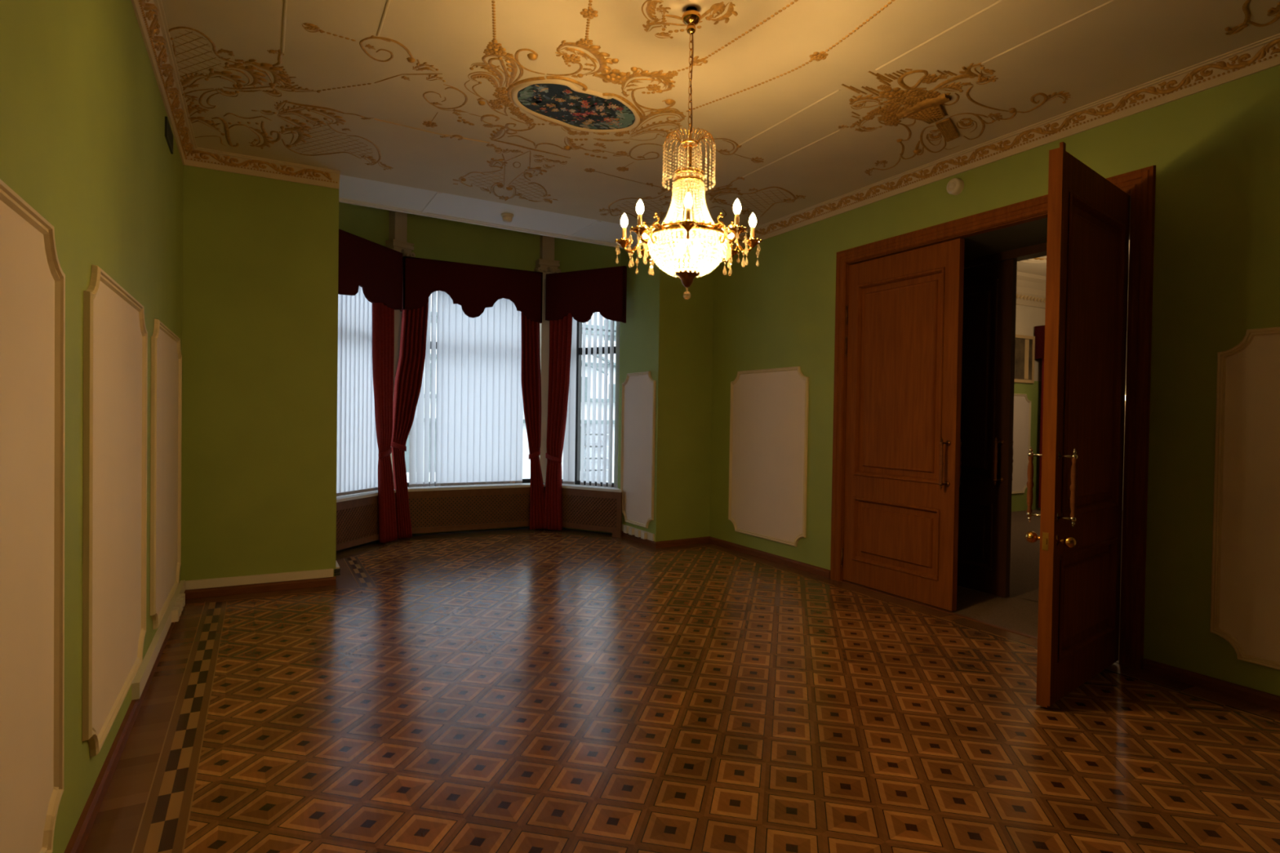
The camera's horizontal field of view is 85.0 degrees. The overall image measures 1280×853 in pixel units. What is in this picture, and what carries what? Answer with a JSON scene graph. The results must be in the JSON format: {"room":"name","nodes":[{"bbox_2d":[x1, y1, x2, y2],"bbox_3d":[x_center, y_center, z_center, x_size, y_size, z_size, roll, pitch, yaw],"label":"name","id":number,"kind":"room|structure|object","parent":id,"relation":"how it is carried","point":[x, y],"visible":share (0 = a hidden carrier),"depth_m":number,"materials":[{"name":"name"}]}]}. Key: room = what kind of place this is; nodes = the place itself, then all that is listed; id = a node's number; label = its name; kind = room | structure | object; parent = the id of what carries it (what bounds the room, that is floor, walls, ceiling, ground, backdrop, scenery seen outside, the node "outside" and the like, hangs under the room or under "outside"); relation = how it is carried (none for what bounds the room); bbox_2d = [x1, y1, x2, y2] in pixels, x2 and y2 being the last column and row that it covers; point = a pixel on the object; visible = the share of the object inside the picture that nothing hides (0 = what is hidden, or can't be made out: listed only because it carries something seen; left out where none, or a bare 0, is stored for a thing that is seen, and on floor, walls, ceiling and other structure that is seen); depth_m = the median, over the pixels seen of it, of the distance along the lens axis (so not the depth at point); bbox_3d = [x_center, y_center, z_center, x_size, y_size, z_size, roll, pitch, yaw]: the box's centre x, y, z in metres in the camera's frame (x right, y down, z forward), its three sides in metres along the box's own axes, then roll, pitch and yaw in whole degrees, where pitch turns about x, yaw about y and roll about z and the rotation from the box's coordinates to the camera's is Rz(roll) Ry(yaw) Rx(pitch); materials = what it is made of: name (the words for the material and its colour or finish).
{"room":"historic interior","nodes":[
{"label":"historic interior","id":0,"kind":"room"},
{"bbox_2d":[0,0,182,852],"bbox_3d":[-1.803,-0.367,1.989,0.220,3.520,7.470,0,1,-29],"label":"wall","id":1,"kind":"structure","parent":0,"point":[83,143],"depth_m":2.35,"materials":[{"name":"green paint"}]},
{"bbox_2d":[0,178,65,852],"bbox_3d":[-1.306,0.331,1.319,0.030,1.750,1.650,0,1,-29],"label":"wall panel","id":2,"kind":"object","parent":1,"relation":"attached to","point":[33,277],"visible":1,"depth_m":1.80,"materials":[{"name":"beige paint"}]},
{"bbox_2d":[82,264,147,757],"bbox_3d":[-2.189,0.294,2.944,0.030,1.750,1.310,0,1,-29],"label":"wall panel","id":3,"kind":"object","parent":1,"relation":"attached to","point":[114,525],"visible":1,"depth_m":2.79,"materials":[{"name":"beige paint"}]},
{"bbox_2d":[131,580,185,700],"bbox_3d":[-2.916,1.232,4.318,0.066,0.078,2.280,0,1,-29],"label":"cable trunking","id":4,"kind":"object","parent":1,"relation":"attached to","point":[173,612],"visible":1,"depth_m":3.98,"materials":[{"name":"beige plastic"}]},
{"bbox_2d":[171,607,179,622],"bbox_3d":[-3.027,1.226,4.553,0.036,0.076,0.076,0,1,-29],"label":"outlet","id":5,"kind":"object","parent":4,"relation":"attached to","point":[175,611],"depth_m":4.52,"materials":[{"name":"beige plastic"}]},
{"bbox_2d":[150,318,182,630],"bbox_3d":[-2.997,0.259,4.433,0.030,1.750,1.400,0,1,-29],"label":"wall panel","id":6,"kind":"object","parent":1,"relation":"attached to","point":[166,352],"visible":0.98,"depth_m":4.32,"materials":[{"name":"beige paint"}]},
{"bbox_2d":[164,115,173,154],"bbox_3d":[-2.990,-1.846,4.435,0.012,0.120,0.340,0,1,-29],"label":"air vent","id":7,"kind":"object","parent":1,"relation":"in","point":[168,133],"visible":1,"depth_m":4.40,"materials":[{"name":"grey metal"}]},
{"bbox_2d":[63,576,336,852],"bbox_3d":[-1.302,1.359,2.414,1.088,0.069,7.230,0,1,-29],"label":"baseboard","id":8,"kind":"structure","parent":1,"relation":"attached to","point":[77,842],"depth_m":3.10,"materials":[{"name":"brown wood"}]},
{"bbox_2d":[130,0,340,189],"bbox_3d":[-1.252,-1.964,2.365,1.088,0.124,7.230,0,1,-29],"label":"trim","id":9,"kind":"structure","parent":1,"relation":"attached to","point":[150,15],"depth_m":4.81,"materials":[{"name":"beige paint"}]},
{"bbox_2d":[181,164,338,581],"bbox_3d":[-3.460,-0.624,6.182,1.308,3.860,1.530,0,1,-29],"label":"wall","id":10,"kind":"structure","parent":0,"point":[260,255],"depth_m":5.55,"materials":[{"name":"green paint"}]},
{"bbox_2d":[185,568,333,590],"bbox_3d":[-3.016,1.217,5.582,1.038,0.066,0.022,0,1,-29],"label":"cable trunking","id":11,"kind":"object","parent":10,"relation":"attached to","point":[315,574],"visible":1,"depth_m":5.56,"materials":[{"name":"beige plastic"}]},
{"bbox_2d":[336,202,389,543],"bbox_3d":[-3.118,-0.640,7.615,0.160,3.860,1.106,1,1,16],"label":"wall","id":12,"kind":"structure","parent":0,"point":[371,224],"depth_m":7.63,"materials":[{"name":"green paint"}]},
{"bbox_2d":[336,286,378,496],"bbox_3d":[-3.028,-0.480,7.345,0.040,2.390,0.923,1,1,16],"label":"vertical blind","id":13,"kind":"object","parent":12,"relation":"attached to","point":[357,451],"visible":0.61,"depth_m":7.41,"materials":[{"name":"white fabric"}]},
{"bbox_2d":[336,489,395,502],"bbox_3d":[-2.989,0.737,7.502,0.205,0.030,1.282,1,1,16],"label":"window sill","id":14,"kind":"structure","parent":12,"relation":"attached to","point":[369,494],"depth_m":7.33,"materials":[{"name":"white paint"}]},
{"bbox_2d":[337,228,402,309],"bbox_3d":[-2.919,-1.617,7.362,0.257,0.643,1.038,1,1,16],"label":"pelmet","id":15,"kind":"object","parent":12,"relation":"attached to","point":[371,266],"visible":0.97,"depth_m":7.30,"materials":[{"name":"red fabric"}]},
{"bbox_2d":[372,302,397,542],"bbox_3d":[-2.786,-0.145,7.658,0.084,2.840,0.434,1,1,17],"label":"curtain","id":16,"kind":"object","parent":15,"relation":"hanging from","point":[383,316],"visible":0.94,"depth_m":7.61,"materials":[{"name":"red fabric"}]},
{"bbox_2d":[406,213,540,535],"bbox_3d":[-2.083,-0.640,8.653,1.922,3.860,0.160,0,1,-29],"label":"wall","id":17,"kind":"structure","parent":0,"point":[432,238],"depth_m":8.54,"materials":[{"name":"green paint"}]},
{"bbox_2d":[407,341,530,487],"bbox_3d":[-2.071,-0.484,8.629,1.691,2.410,0.060,0,1,-29],"label":"window","id":18,"kind":"structure","parent":17,"relation":"in","point":[526,480],"depth_m":8.94,"materials":[{"name":"black metal"}]},
{"bbox_2d":[408,290,523,487],"bbox_3d":[-2.073,-0.482,8.459,1.382,2.390,0.063,0,1,-29],"label":"vertical blind","id":19,"kind":"object","parent":18,"relation":"attached to","point":[479,424],"visible":0.8,"depth_m":8.47,"materials":[{"name":"white fabric"}]},
{"bbox_2d":[408,483,545,491],"bbox_3d":[-2.013,0.736,8.507,1.922,0.030,0.220,0,1,-29],"label":"window sill","id":20,"kind":"structure","parent":17,"relation":"attached to","point":[515,485],"depth_m":8.41,"materials":[{"name":"white paint"}]},
{"bbox_2d":[554,237,620,533],"bbox_3d":[-0.692,-0.622,8.849,1.076,3.860,0.160,1,1,29],"label":"wall","id":21,"kind":"structure","parent":0,"point":[572,255],"depth_m":8.76,"materials":[{"name":"green paint"}]},
{"bbox_2d":[545,266,626,323],"bbox_3d":[-0.619,-1.557,8.529,1.139,0.660,0.257,1,1,29],"label":"pelmet","id":22,"kind":"object","parent":21,"relation":"attached to","point":[580,293],"visible":0.99,"depth_m":8.39,"materials":[{"name":"red fabric"}]},
{"bbox_2d":[544,312,572,530],"bbox_3d":[-1.013,-0.134,8.671,0.386,2.840,0.084,1,1,29],"label":"curtain","id":23,"kind":"object","parent":22,"relation":"hanging from","point":[561,330],"visible":0.98,"depth_m":8.66,"materials":[{"name":"red fabric"}]},
{"bbox_2d":[561,321,615,487],"bbox_3d":[-0.664,-0.466,8.800,0.963,2.410,0.070,1,1,29],"label":"window","id":24,"kind":"structure","parent":21,"relation":"in","point":[579,333],"depth_m":8.84,"materials":[{"name":"black metal"}]},
{"bbox_2d":[562,311,619,488],"bbox_3d":[-0.597,-0.462,8.614,0.817,2.390,0.051,1,1,29],"label":"vertical blind","id":25,"kind":"object","parent":24,"relation":"attached to","point":[569,446],"visible":0.82,"depth_m":8.61,"materials":[{"name":"beige plastic"}]},
{"bbox_2d":[561,483,621,492],"bbox_3d":[-0.721,0.753,8.668,1.258,0.030,0.200,1,1,29],"label":"window sill","id":26,"kind":"structure","parent":21,"relation":"attached to","point":[563,486],"depth_m":8.52,"materials":[{"name":"white paint"}]},
{"bbox_2d":[617,240,714,542],"bbox_3d":[0.370,-0.599,8.364,0.966,3.860,1.070,0,1,-29],"label":"wall","id":27,"kind":"structure","parent":0,"point":[667,332],"depth_m":7.88,"materials":[{"name":"green paint"}]},
{"bbox_2d":[620,371,655,528],"bbox_3d":[-0.031,0.257,8.058,0.030,1.765,0.780,0,1,-29],"label":"wall panel","id":28,"kind":"object","parent":27,"relation":"attached to","point":[638,388],"visible":0.98,"depth_m":8.04,"materials":[{"name":"beige paint"}]},
{"bbox_2d":[622,524,654,541],"bbox_3d":[-0.052,1.219,8.046,0.058,0.078,0.780,0,1,-29],"label":"cable trunking","id":29,"kind":"object","parent":27,"relation":"attached to","point":[644,535],"visible":0.97,"depth_m":7.94,"materials":[{"name":"beige plastic"}]},
{"bbox_2d":[622,531,830,577],"bbox_3d":[0.715,1.315,7.449,0.770,0.069,2.885,0,1,-29],"label":"baseboard","id":30,"kind":"structure","parent":27,"relation":"attached to","point":[824,572],"depth_m":7.60,"materials":[{"name":"brown wood"}]},
{"bbox_2d":[81,527,1279,852],"bbox_3d":[-0.180,1.443,4.317,5.420,0.120,9.700,0,1,-29],"label":"floor","id":31,"kind":"structure","parent":0,"point":[525,690],"depth_m":3.26,"materials":[{"name":"brown wood"}]},
{"bbox_2d":[336,493,395,551],"bbox_3d":[-3.000,1.024,7.454,0.150,0.540,1.154,1,1,16],"label":"radiator cover","id":32,"kind":"object","parent":31,"relation":"on","point":[357,518],"visible":0.57,"depth_m":7.33,"materials":[{"name":"brown wood"}]},
{"bbox_2d":[336,503,378,543],"bbox_3d":[-2.939,1.011,7.436,0.012,0.358,1.056,1,1,16],"label":"lattice grille","id":33,"kind":"object","parent":32,"relation":"attached to","point":[353,521],"depth_m":7.33,"materials":[{"name":"brown wood"}]},
{"bbox_2d":[385,210,415,486],"bbox_3d":[-2.829,-0.642,8.089,0.325,3.858,0.325,2,1,37],"label":"pilaster","id":34,"kind":"object","parent":31,"relation":"on","point":[397,227],"visible":0.31,"depth_m":8.00,"materials":[{"name":"beige paint"}]},
{"bbox_2d":[400,256,542,323],"bbox_3d":[-1.999,-1.606,8.383,1.660,0.629,0.257,0,1,-29],"label":"pelmet","id":35,"kind":"object","parent":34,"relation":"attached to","point":[474,287],"visible":0.98,"depth_m":8.25,"materials":[{"name":"red fabric"}]},
{"bbox_2d":[391,301,428,538],"bbox_3d":[-2.634,-0.148,7.983,0.411,2.840,0.088,0,1,-29],"label":"curtain","id":36,"kind":"object","parent":35,"relation":"hanging from","point":[410,370],"visible":0.99,"depth_m":7.95,"materials":[{"name":"red fabric"}]},
{"bbox_2d":[520,311,544,529],"bbox_3d":[-1.324,-0.139,8.695,0.372,2.840,0.084,0,1,-29],"label":"curtain","id":37,"kind":"object","parent":35,"relation":"hanging from","point":[531,375],"visible":1,"depth_m":8.67,"materials":[{"name":"red fabric"}]},
{"bbox_2d":[400,486,544,538],"bbox_3d":[-2.023,1.024,8.491,1.756,0.540,0.150,0,1,-29],"label":"radiator cover","id":38,"kind":"object","parent":31,"relation":"on","point":[450,510],"visible":0.84,"depth_m":8.40,"materials":[{"name":"brown wood"}]},
{"bbox_2d":[408,493,530,528],"bbox_3d":[-1.993,1.010,8.435,1.658,0.358,0.012,0,1,-29],"label":"lattice grille","id":39,"kind":"object","parent":38,"relation":"attached to","point":[493,524],"depth_m":8.40,"materials":[{"name":"brown wood"}]},
{"bbox_2d":[533,235,561,497],"bbox_3d":[-1.216,-0.631,8.965,0.339,3.858,0.339,1,1,-19],"label":"pilaster","id":40,"kind":"object","parent":31,"relation":"on","point":[546,264],"visible":0.48,"depth_m":8.88,"materials":[{"name":"beige paint"}]},
{"bbox_2d":[546,488,622,537],"bbox_3d":[-0.674,1.042,8.638,1.111,0.540,0.150,1,1,29],"label":"radiator cover","id":41,"kind":"object","parent":31,"relation":"on","point":[584,509],"visible":0.75,"depth_m":8.51,"materials":[{"name":"brown wood"}]},
{"bbox_2d":[561,494,617,527],"bbox_3d":[-0.704,1.027,8.582,1.013,0.358,0.012,1,1,29],"label":"lattice grille","id":42,"kind":"object","parent":41,"relation":"attached to","point":[578,510],"depth_m":8.54,"materials":[{"name":"brown wood"}]},
{"bbox_2d":[161,0,1279,249],"bbox_3d":[0.338,-2.119,3.646,5.544,0.242,8.410,0,1,-29],"label":"ceiling","id":43,"kind":"structure","parent":0,"point":[1119,46],"depth_m":4.12,"materials":[{"name":"beige paint"}]},
{"bbox_2d":[168,26,393,169],"bbox_3d":[-2.274,-2.065,4.623,1.400,0.015,1.788,0,1,-26],"label":"ornament","id":44,"kind":"object","parent":43,"relation":"attached to","point":[282,75],"visible":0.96,"depth_m":4.47,"materials":[{"name":"gold metal"}]},
{"bbox_2d":[280,0,287,52],"bbox_3d":[-0.829,-2.005,1.746,0.016,0.006,4.740,0,1,-29],"label":"rib","id":45,"kind":"object","parent":43,"relation":"attached to","point":[285,2],"visible":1,"depth_m":3.56,"materials":[{"name":"beige paint"}]},
{"bbox_2d":[302,22,445,91],"bbox_3d":[-1.504,-2.044,4.038,0.734,0.016,0.808,1,1,-20],"label":"scroll ornament","id":46,"kind":"object","parent":43,"relation":"attached to","point":[309,26],"visible":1,"depth_m":3.88,"materials":[{"name":"gold metal"}]},
{"bbox_2d":[376,0,391,35],"bbox_3d":[-0.343,-1.998,1.759,0.016,0.006,4.300,0,1,-29],"label":"rib","id":47,"kind":"object","parent":43,"relation":"attached to","point":[388,2],"visible":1,"depth_m":3.48,"materials":[{"name":"beige paint"}]},
{"bbox_2d":[422,192,442,213],"bbox_3d":[-1.952,-2.098,6.542,0.044,0.018,0.683,0,1,-29],"label":"trim","id":48,"kind":"structure","parent":43,"relation":"attached to","point":[437,196],"depth_m":6.51,"materials":[{"name":"white paint"}]},
{"bbox_2d":[422,84,506,128],"bbox_3d":[-1.198,-2.047,4.497,0.569,0.016,0.636,1,1,0],"label":"scroll ornament","id":49,"kind":"object","parent":43,"relation":"attached to","point":[428,124],"visible":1,"depth_m":4.56,"materials":[{"name":"gold metal"}]},
{"bbox_2d":[464,40,545,134],"bbox_3d":[-0.826,-2.036,4.295,0.481,0.020,1.247,1,1,-8],"label":"ornament","id":50,"kind":"object","parent":43,"relation":"attached to","point":[503,100],"visible":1,"depth_m":4.07,"materials":[{"name":"gold metal"}]},
{"bbox_2d":[453,151,558,203],"bbox_3d":[-1.179,-2.065,5.856,0.858,0.020,1.285,1,1,0],"label":"ornament","id":51,"kind":"object","parent":43,"relation":"attached to","point":[540,171],"visible":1,"depth_m":5.91,"materials":[{"name":"gold metal"}]},
{"bbox_2d":[457,120,572,168],"bbox_3d":[-0.907,-2.049,5.087,1.015,0.020,0.499,0,1,-44],"label":"ornament","id":52,"kind":"object","parent":43,"relation":"attached to","point":[499,132],"visible":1,"depth_m":5.12,"materials":[{"name":"gold metal"}]},
{"bbox_2d":[506,75,645,133],"bbox_3d":[-0.401,-2.034,4.463,0.935,0.016,0.655,0,1,-29],"label":"painting","id":53,"kind":"object","parent":43,"relation":"attached to","point":[552,100],"visible":1,"depth_m":4.43,"materials":[{"name":"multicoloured paint"}]},
{"bbox_2d":[546,37,618,77],"bbox_3d":[-0.323,-2.025,3.892,0.358,0.016,0.476,0,1,-29],"label":"shell ornament","id":54,"kind":"object","parent":43,"relation":"attached to","point":[593,49],"visible":1,"depth_m":3.83,"materials":[{"name":"gold metal"}]},
{"bbox_2d":[548,123,630,151],"bbox_3d":[-0.361,-2.044,4.965,0.590,0.011,0.495,1,1,-10],"label":"ornament","id":55,"kind":"object","parent":43,"relation":"attached to","point":[569,140],"visible":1,"depth_m":4.91,"materials":[{"name":"gold metal"}]},
{"bbox_2d":[580,0,598,37],"bbox_3d":[-0.246,-2.016,3.349,0.088,0.015,0.591,1,1,-3],"label":"ornament","id":56,"kind":"object","parent":43,"relation":"attached to","point":[586,13],"visible":1,"depth_m":3.42,"materials":[{"name":"gold metal"}]},
{"bbox_2d":[598,68,626,84],"bbox_3d":[-0.154,-2.019,4.053,0.171,0.028,0.167,0,1,-29],"label":"ornament","id":57,"kind":"object","parent":43,"relation":"attached to","point":[612,77],"visible":1,"depth_m":4.03,"materials":[{"name":"gold metal"}]},
{"bbox_2d":[583,142,668,184],"bbox_3d":[-0.154,-2.045,5.447,0.594,0.016,0.884,1,1,-10],"label":"scroll ornament","id":58,"kind":"object","parent":43,"relation":"attached to","point":[622,153],"visible":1,"depth_m":5.28,"materials":[{"name":"gold metal"}]},
{"bbox_2d":[617,66,678,111],"bbox_3d":[0.045,-2.022,4.218,0.352,0.020,0.558,1,1,1],"label":"shell ornament","id":59,"kind":"object","parent":43,"relation":"attached to","point":[666,77],"visible":1,"depth_m":4.11,"materials":[{"name":"gold metal"}]},
{"bbox_2d":[628,107,686,140],"bbox_3d":[0.123,-2.034,4.731,0.325,0.009,0.568,1,1,-13],"label":"ornament","id":60,"kind":"object","parent":43,"relation":"attached to","point":[672,110],"visible":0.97,"depth_m":4.68,"materials":[{"name":"gold metal"}]},
{"bbox_2d":[614,6,762,287],"bbox_3d":[0.239,-1.318,3.387,0.684,1.398,0.686,0,1,-29],"label":"chandelier","id":61,"kind":"object","parent":43,"relation":"hanging from","point":[691,17],"visible":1,"depth_m":3.36,"materials":[{"name":"gold metal"}]},
{"bbox_2d":[641,0,737,38],"bbox_3d":[0.232,-2.012,3.400,0.444,0.009,0.536,0,1,-29],"label":"ornament","id":62,"kind":"object","parent":43,"relation":"attached to","point":[720,6],"visible":0.98,"depth_m":3.42,"materials":[{"name":"gold metal"}]},
{"bbox_2d":[599,177,805,224],"bbox_3d":[0.552,-2.052,6.492,1.501,0.012,1.675,0,1,-29],"label":"ornament","id":63,"kind":"object","parent":43,"relation":"attached to","point":[717,188],"visible":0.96,"depth_m":6.31,"materials":[{"name":"gold metal"}]},
{"bbox_2d":[674,0,798,72],"bbox_3d":[0.584,-2.008,3.482,0.093,0.011,1.286,0,1,-34],"label":"ornament","id":64,"kind":"object","parent":43,"relation":"attached to","point":[695,60],"visible":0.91,"depth_m":3.70,"materials":[{"name":"gold metal"}]},
{"bbox_2d":[710,137,764,163],"bbox_3d":[0.700,-2.030,5.173,0.204,0.014,0.616,2,1,39],"label":"scroll ornament","id":65,"kind":"object","parent":43,"relation":"attached to","point":[721,151],"visible":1,"depth_m":5.17,"materials":[{"name":"gold metal"}]},
{"bbox_2d":[738,89,839,145],"bbox_3d":[0.954,-2.021,4.614,0.016,0.006,1.000,0,1,-29],"label":"rib","id":66,"kind":"object","parent":43,"relation":"attached to","point":[837,91],"visible":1,"depth_m":4.55,"materials":[{"name":"beige paint"}]},
{"bbox_2d":[686,0,894,111],"bbox_3d":[0.903,-2.004,3.761,0.251,0.016,1.902,0,1,-32],"label":"ornament","id":67,"kind":"object","parent":43,"relation":"attached to","point":[819,57],"visible":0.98,"depth_m":3.78,"materials":[{"name":"gold metal"}]},
{"bbox_2d":[742,129,839,177],"bbox_3d":[1.103,-2.028,5.235,0.016,0.006,1.090,0,1,-29],"label":"rib","id":68,"kind":"object","parent":43,"relation":"attached to","point":[837,131],"visible":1,"depth_m":5.17,"materials":[{"name":"beige paint"}]},
{"bbox_2d":[875,0,1004,71],"bbox_3d":[2.107,-1.973,2.498,0.016,0.006,3.260,0,1,-29],"label":"rib","id":69,"kind":"object","parent":43,"relation":"attached to","point":[999,1],"visible":1,"depth_m":3.55,"materials":[{"name":"beige paint"}]},
{"bbox_2d":[838,62,1071,175],"bbox_3d":[1.697,-2.000,4.627,1.401,0.028,1.626,0,1,-29],"label":"ornament","id":70,"kind":"object","parent":43,"relation":"attached to","point":[917,106],"visible":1,"depth_m":4.33,"materials":[{"name":"gold metal"}]},
{"bbox_2d":[895,93,959,142],"bbox_3d":[1.986,-1.994,4.543,0.704,0.028,0.341,0,1,-39],"label":"woven basket","id":71,"kind":"object","parent":70,"relation":"on","point":[929,110],"depth_m":4.46,"materials":[{"name":"gold metal"}]},
{"bbox_2d":[981,0,1115,64],"bbox_3d":[2.578,-1.966,2.560,0.016,0.006,2.920,0,1,-29],"label":"rib","id":72,"kind":"object","parent":43,"relation":"attached to","point":[1110,1],"visible":1,"depth_m":3.51,"materials":[{"name":"beige paint"}]},
{"bbox_2d":[1224,0,1279,35],"bbox_3d":[2.949,-1.970,3.303,0.208,0.010,0.441,1,1,22],"label":"scroll ornament","id":73,"kind":"object","parent":43,"relation":"attached to","point":[1272,11],"visible":1,"depth_m":3.39,"materials":[{"name":"gold metal"}]},
{"bbox_2d":[709,64,1279,696],"bbox_3d":[2.925,-0.343,5.154,0.904,3.520,8.120,0,1,-29],"label":"wall","id":74,"kind":"structure","parent":0,"point":[1215,152],"depth_m":4.02,"materials":[{"name":"green paint"}]},
{"bbox_2d":[728,366,808,546],"bbox_3d":[1.291,0.282,7.186,0.030,1.750,1.235,0,1,-29],"label":"wall panel","id":75,"kind":"object","parent":74,"relation":"attached to","point":[769,407],"visible":1,"depth_m":7.13,"materials":[{"name":"beige paint"}]},
{"bbox_2d":[840,238,964,611],"bbox_3d":[2.123,-0.019,5.754,0.236,2.800,1.138,0,1,-29],"label":"door","id":76,"kind":"structure","parent":74,"relation":"in","point":[904,310],"depth_m":5.66,"materials":[{"name":"red wood"}]},
{"bbox_2d":[946,177,964,195],"bbox_3d":[2.348,-1.793,5.218,0.067,0.116,0.116,0,1,-29],"label":"fire alarm","id":77,"kind":"object","parent":74,"relation":"attached to","point":[957,184],"visible":1,"depth_m":5.19,"materials":[{"name":"beige plastic"}]},
{"bbox_2d":[661,32,1279,256],"bbox_3d":[2.343,-1.943,4.528,0.736,0.124,7.600,0,1,-29],"label":"trim","id":78,"kind":"structure","parent":74,"relation":"attached to","point":[1264,54],"depth_m":4.56,"materials":[{"name":"beige paint"}]},
{"bbox_2d":[840,580,1119,663],"bbox_3d":[2.354,1.410,5.237,0.040,0.014,2.310,0,1,-29],"label":"threshold","id":79,"kind":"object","parent":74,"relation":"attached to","point":[843,581],"depth_m":5.27,"materials":[{"name":"brown wood"}]},
{"bbox_2d":[956,258,1017,597],"bbox_3d":[2.778,0.011,6.118,0.236,2.749,1.003,0,1,-29],"label":"door","id":80,"kind":"structure","parent":74,"relation":"in","point":[989,304],"depth_m":5.85,"materials":[{"name":"brown wood"}]},
{"bbox_2d":[830,164,1155,670],"bbox_3d":[2.391,-0.071,5.223,0.106,2.957,2.554,0,1,-29],"label":"door frame","id":81,"kind":"structure","parent":74,"relation":"attached to","point":[1140,184],"depth_m":4.16,"materials":[{"name":"red wood"}]},
{"bbox_2d":[962,197,1130,260],"bbox_3d":[2.772,-1.425,5.398,0.714,0.009,2.310,0,1,-29],"label":"trim","id":82,"kind":"structure","parent":74,"relation":"attached to","point":[1035,232],"depth_m":5.29,"materials":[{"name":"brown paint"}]},
{"bbox_2d":[964,230,1129,268],"bbox_3d":[3.077,-0.003,5.597,0.150,2.831,2.310,0,1,-29],"label":"door frame","id":83,"kind":"structure","parent":74,"relation":"attached to","point":[1039,250],"depth_m":5.63,"materials":[{"name":"brown wood"}]},
{"bbox_2d":[1025,141,1130,707],"bbox_3d":[2.450,0.001,3.901,0.236,2.824,1.146,2,1,45],"label":"door","id":84,"kind":"structure","parent":74,"relation":"in","point":[1082,454],"depth_m":3.75,"materials":[{"name":"red wood"}]},
{"bbox_2d":[1142,658,1279,711],"bbox_3d":[1.456,1.413,1.543,5.104,0.069,3.065,0,1,-29],"label":"baseboard","id":85,"kind":"structure","parent":74,"relation":"attached to","point":[1260,698],"depth_m":3.79,"materials":[{"name":"brown wood"}]},
{"bbox_2d":[1209,326,1279,670],"bbox_3d":[3.423,0.372,3.258,0.030,1.750,1.245,0,1,-29],"label":"wall panel","id":86,"kind":"object","parent":74,"relation":"attached to","point":[1245,593],"visible":1,"depth_m":3.67,"materials":[{"name":"beige paint"}]},
{"bbox_2d":[1011,304,1045,511],"bbox_3d":[4.525,-0.514,10.513,7.620,3.750,0.220,0,1,-29],"label":"wall","id":87,"kind":"structure","parent":0,"point":[1019,501],"depth_m":11.43,"materials":[{"name":"paint"}]},
{"bbox_2d":[1011,393,1031,493],"bbox_3d":[5.863,0.277,11.120,1.120,1.610,0.030,0,1,-29],"label":"wall panel","id":88,"kind":"object","parent":87,"relation":"attached to","point":[1022,405],"visible":0.39,"depth_m":11.28,"materials":[{"name":"beige paint"}]},
{"bbox_2d":[997,271,1046,308],"bbox_3d":[4.713,-2.174,10.293,7.120,0.420,0.320,0,1,-29],"label":"trim","id":89,"kind":"structure","parent":87,"relation":"attached to","point":[1027,284],"depth_m":11.12,"materials":[{"name":"beige paint"}]},
{"bbox_2d":[1014,334,1035,383],"bbox_3d":[5.931,-1.087,11.116,1.080,0.760,0.040,0,1,-29],"label":"framed picture","id":90,"kind":"object","parent":87,"relation":"attached to","point":[1024,349],"visible":0.51,"depth_m":11.24,"materials":[{"name":"brown paint"}]},
{"bbox_2d":[1034,324,1044,359],"bbox_3d":[7.128,-1.363,11.651,1.470,0.530,0.210,0,1,-29],"label":"pelmet","id":91,"kind":"object","parent":87,"relation":"attached to","point":[1039,331],"visible":0.29,"depth_m":11.32,"materials":[{"name":"red fabric"}]},
{"bbox_2d":[1038,358,1044,507],"bbox_3d":[6.849,0.080,11.527,0.780,2.500,0.060,0,1,-29],"label":"curtain","id":92,"kind":"object","parent":91,"relation":"hanging from","point":[1042,359],"visible":0.09,"depth_m":11.37,"materials":[{"name":"red fabric"}]},
{"bbox_2d":[1017,239,1129,278],"bbox_3d":[6.489,-2.241,7.170,7.380,0.340,7.900,0,1,-29],"label":"ceiling","id":93,"kind":"structure","parent":0,"point":[1039,268],"depth_m":10.46,"materials":[{"name":"beige paint"}]},
{"bbox_2d":[1019,255,1046,263],"bbox_3d":[5.620,-2.335,9.623,0.769,0.049,0.769,0,1,-29],"label":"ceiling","id":94,"kind":"structure","parent":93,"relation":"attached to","point":[1043,259],"depth_m":9.85,"materials":[{"name":"beige paint"}]},
{"bbox_3d":[5.983,1.497,6.981,8.004,0.116,7.500,0,1,-29],"label":"floor","id":95,"kind":"structure","parent":0,"visible":0},
{"bbox_2d":[844,509,1122,661],"bbox_3d":[5.986,1.436,6.981,8.000,0.007,7.500,0,1,-29],"label":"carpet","id":96,"kind":"object","parent":95,"relation":"on","point":[1019,612],"visible":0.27,"depth_m":5.82,"materials":[{"name":"beige carpet"}]},
{"label":"outside","id":97,"kind":"structure","parent":0,"visible":0},
{"bbox_3d":[-4.678,1.847,19.070,42.000,0.300,22.100,0,1,-29],"label":"ground","id":98,"kind":"structure","parent":97,"visible":0},
{"bbox_2d":[404,290,616,482],"bbox_3d":[-5.008,-4.120,19.753,30.000,11.600,4.343,0,1,-29],"label":"apartment building","id":99,"kind":"structure","parent":98,"relation":"on","point":[526,461],"depth_m":19.61,"materials":[{"name":"paint"}]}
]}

